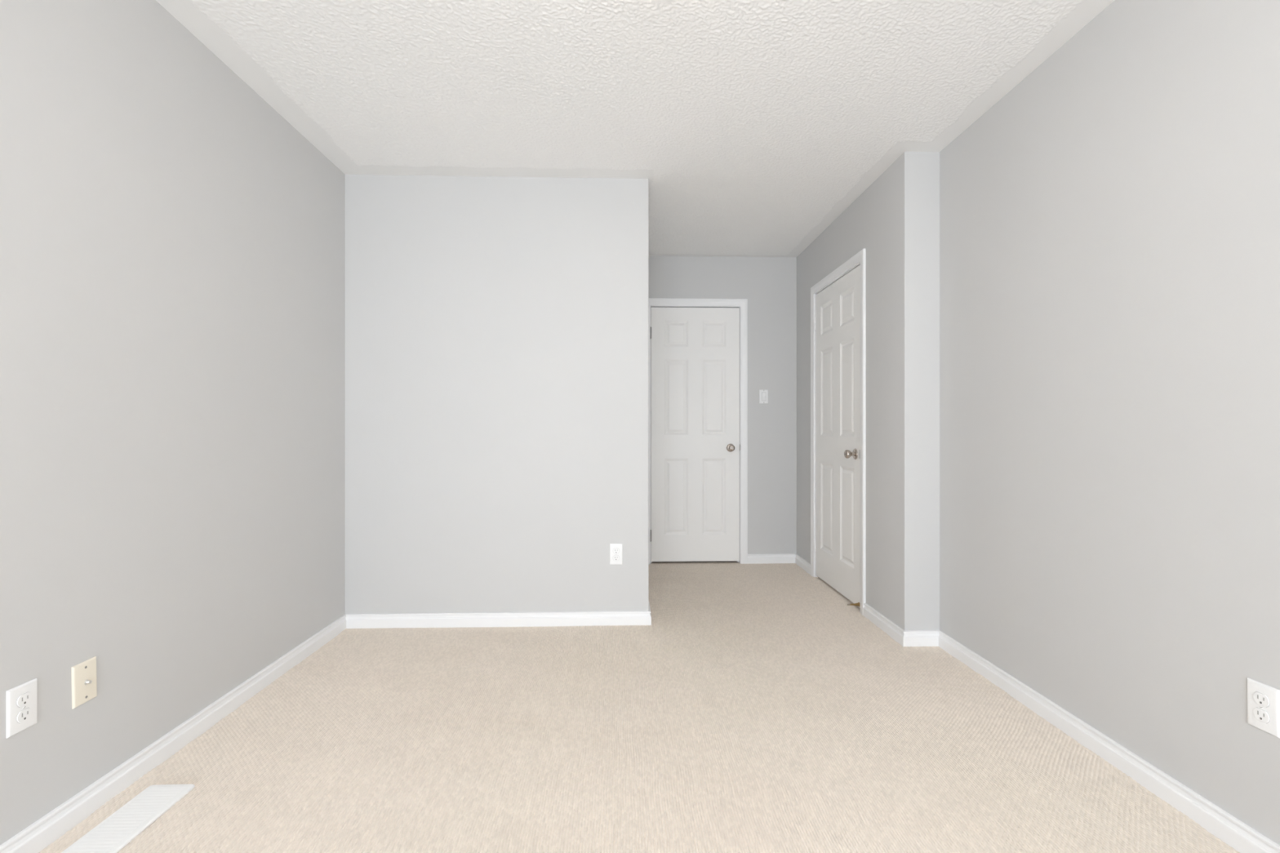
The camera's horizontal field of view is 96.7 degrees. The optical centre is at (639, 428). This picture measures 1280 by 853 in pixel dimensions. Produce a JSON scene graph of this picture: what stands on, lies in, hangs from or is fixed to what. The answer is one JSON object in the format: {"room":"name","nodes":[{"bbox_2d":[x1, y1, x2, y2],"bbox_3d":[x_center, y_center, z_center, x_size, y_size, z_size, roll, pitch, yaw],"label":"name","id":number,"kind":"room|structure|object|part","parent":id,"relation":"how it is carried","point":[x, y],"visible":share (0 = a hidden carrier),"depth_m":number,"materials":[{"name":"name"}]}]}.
{"room":"empty bedroom","nodes":[
{"label":"empty bedroom","id":0,"kind":"room"},
{"bbox_2d":[0,0,345,844],"bbox_3d":[-1.544,-0.151,-0.143,0.120,2.460,6.655,0,0,-2],"label":"wall","id":1,"kind":"structure","parent":0,"point":[172,247],"depth_m":1.79,"materials":[{"name":"grey paint"}]},
{"bbox_2d":[6,678,36,738],"bbox_3d":[-1.531,0.692,1.412,0.009,0.114,0.070,0,0,-2],"label":"wall outlet","id":2,"kind":"object","parent":1,"relation":"attached to","point":[21,700],"visible":1,"depth_m":1.41,"materials":[{"name":"white plastic"}]},
{"bbox_2d":[16,707,31,723],"bbox_3d":[-1.528,0.712,1.412,0.003,0.030,0.036,0,0,-2],"label":"receptacle","id":3,"kind":"object","parent":2,"relation":"attached to","point":[24,715],"depth_m":1.41,"materials":[{"name":"white plastic"}]},
{"bbox_2d":[16,692,31,707],"bbox_3d":[-1.528,0.672,1.412,0.003,0.030,0.036,0,0,-2],"label":"receptacle","id":4,"kind":"object","parent":2,"relation":"attached to","point":[24,700],"depth_m":1.41,"materials":[{"name":"white plastic"}]},
{"bbox_2d":[71,656,97,709],"bbox_3d":[-1.531,0.702,1.576,0.018,0.114,0.070,0,1,-2],"label":"cable plate","id":5,"kind":"object","parent":1,"relation":"attached to","point":[84,683],"visible":1,"depth_m":1.57,"materials":[{"name":"beige plastic"}]},
{"bbox_3d":[-1.527,0.702,1.576,0.009,0.009,0.009,0,1,-2],"label":"threaded post","id":6,"kind":"part","parent":5,"relation":"part of","materials":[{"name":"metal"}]},
{"bbox_2d":[0,613,346,852],"bbox_3d":[-1.477,1.037,-0.141,0.014,0.076,6.415,0,0,-2],"label":"baseboard","id":7,"kind":"structure","parent":1,"relation":"attached to","point":[50,828],"depth_m":1.78,"materials":[{"name":"white paint"}]},
{"bbox_2d":[345,174,648,613],"bbox_3d":[-0.794,-0.151,3.786,1.638,2.460,1.390,0,0,-2],"label":"wall","id":8,"kind":"structure","parent":0,"point":[497,327],"depth_m":3.09,"materials":[{"name":"grey paint"}]},
{"bbox_2d":[345,603,651,628],"bbox_3d":[-0.786,1.037,3.779,1.652,0.076,1.404,0,0,-2],"label":"baseboard","id":9,"kind":"structure","parent":8,"relation":"attached to","point":[576,619],"depth_m":3.08,"materials":[{"name":"white paint"}]},
{"bbox_2d":[609,543,622,564],"bbox_3d":[-0.130,0.685,3.108,0.070,0.114,0.009,0,0,-2],"label":"wall outlet","id":10,"kind":"object","parent":8,"relation":"attached to","point":[615,549],"visible":1,"depth_m":3.11,"materials":[{"name":"white plastic"}]},
{"bbox_2d":[613,555,619,560],"bbox_3d":[-0.130,0.705,3.105,0.034,0.029,0.003,0,0,-2],"label":"receptacle","id":11,"kind":"object","parent":10,"relation":"attached to","point":[615,557],"depth_m":3.10,"materials":[{"name":"white plastic"}]},
{"bbox_2d":[613,547,619,553],"bbox_3d":[-0.130,0.666,3.105,0.036,0.030,0.003,0,0,-2],"label":"receptacle","id":12,"kind":"object","parent":10,"relation":"attached to","point":[615,550],"depth_m":3.10,"materials":[{"name":"white plastic"}]},
{"bbox_2d":[155,0,1114,257],"bbox_3d":[0.024,-1.400,0.604,3.304,0.063,8.045,0,0,-2],"label":"ceiling","id":13,"kind":"structure","parent":0,"point":[752,126],"depth_m":2.27,"materials":[{"name":"white paint"}]},
{"bbox_2d":[39,560,1239,852],"bbox_3d":[0.023,1.072,0.654,3.064,0.008,7.905,0,0,-2],"label":"floor","id":14,"kind":"structure","parent":0,"point":[757,709],"depth_m":1.89,"materials":[{"name":"beige carpet"}]},
{"bbox_2d":[61,784,195,852],"bbox_3d":[-1.392,1.067,1.533,0.135,0.010,0.345,0,0,-2],"label":"floor vent","id":15,"kind":"object","parent":14,"relation":"in","point":[122,826],"visible":1,"depth_m":1.55,"materials":[{"name":"white metal"}]},
{"bbox_2d":[648,256,796,554],"bbox_3d":[0.625,-0.151,4.588,1.490,2.460,0.120,0,0,-2],"label":"wall","id":16,"kind":"structure","parent":0,"point":[769,284],"depth_m":4.54,"materials":[{"name":"grey paint"}]},
{"bbox_2d":[650,306,739,561],"bbox_3d":[0.437,0.044,4.508,0.713,2.018,0.102,0,0,-2],"label":"door","id":17,"kind":"structure","parent":16,"relation":"in","point":[695,352],"depth_m":4.52,"materials":[{"name":"white paint"}]},
{"bbox_3d":[0.722,0.151,4.496,0.052,0.052,0.055,0,0,-2],"label":"knob","id":18,"kind":"part","parent":17,"relation":"part of","materials":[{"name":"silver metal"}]},
{"bbox_2d":[648,297,747,564],"bbox_3d":[0.439,0.021,4.566,0.832,2.109,0.118,0,0,-2],"label":"door frame","id":19,"kind":"structure","parent":16,"relation":"attached to","point":[742,304],"depth_m":4.52,"materials":[{"name":"white paint"}]},
{"bbox_2d":[759,389,768,403],"bbox_3d":[0.988,-0.258,4.535,0.070,0.112,0.010,0,0,-2],"label":"light switch","id":20,"kind":"object","parent":16,"relation":"attached to","point":[763,393],"visible":1,"depth_m":4.53,"materials":[{"name":"white plastic"}]},
{"bbox_2d":[747,553,795,564],"bbox_3d":[1.054,1.037,4.535,0.396,0.076,0.014,0,0,-2],"label":"baseboard","id":21,"kind":"structure","parent":16,"relation":"attached to","point":[779,558],"depth_m":4.53,"materials":[{"name":"white paint"}]},
{"bbox_2d":[796,151,939,631],"bbox_3d":[1.368,-0.151,3.683,0.176,2.460,1.737,0,0,-2],"label":"wall","id":22,"kind":"structure","parent":0,"point":[895,219],"depth_m":2.91,"materials":[{"name":"grey paint"}]},
{"bbox_2d":[813,265,859,607],"bbox_3d":[1.262,0.044,3.719,0.106,2.018,0.791,0,0,-2],"label":"door","id":23,"kind":"structure","parent":22,"relation":"in","point":[837,318],"depth_m":3.67,"materials":[{"name":"white paint"}]},
{"bbox_3d":[1.254,0.151,3.406,0.055,0.052,0.052,0,0,-2],"label":"knob","id":24,"kind":"part","parent":23,"relation":"part of","materials":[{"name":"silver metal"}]},
{"bbox_2d":[810,248,865,615],"bbox_3d":[1.323,0.021,3.717,0.118,2.109,0.910,0,0,-2],"label":"door frame","id":25,"kind":"structure","parent":22,"relation":"attached to","point":[859,259],"depth_m":3.31,"materials":[{"name":"white paint"}]},
{"bbox_2d":[939,0,1279,845],"bbox_3d":[1.644,-0.151,-0.212,0.120,2.460,6.308,0,0,-2],"label":"wall","id":26,"kind":"structure","parent":0,"point":[1109,226],"depth_m":1.77,"materials":[{"name":"grey paint"}]},
{"bbox_2d":[795,553,1279,852],"bbox_3d":[1.460,1.037,0.651,0.190,0.076,7.805,0,0,-2],"label":"baseboard","id":27,"kind":"structure","parent":26,"relation":"attached to","point":[1219,823],"depth_m":1.85,"materials":[{"name":"white paint"}]},
{"bbox_2d":[1247,678,1279,737],"bbox_3d":[1.527,0.683,1.395,0.009,0.114,0.070,0,-1,-2],"label":"wall outlet","id":28,"kind":"object","parent":26,"relation":"attached to","point":[1263,700],"visible":1,"depth_m":1.39,"materials":[{"name":"white plastic"}]},
{"bbox_2d":[1253,707,1270,724],"bbox_3d":[1.524,0.703,1.395,0.003,0.030,0.036,0,0,-2],"label":"receptacle","id":29,"kind":"object","parent":28,"relation":"attached to","point":[1260,715],"depth_m":1.39,"materials":[{"name":"white plastic"}]},
{"bbox_2d":[1253,691,1270,707],"bbox_3d":[1.524,0.664,1.395,0.003,0.030,0.036,0,0,-2],"label":"receptacle","id":30,"kind":"object","parent":28,"relation":"attached to","point":[1260,699],"depth_m":1.39,"materials":[{"name":"white plastic"}]}
]}

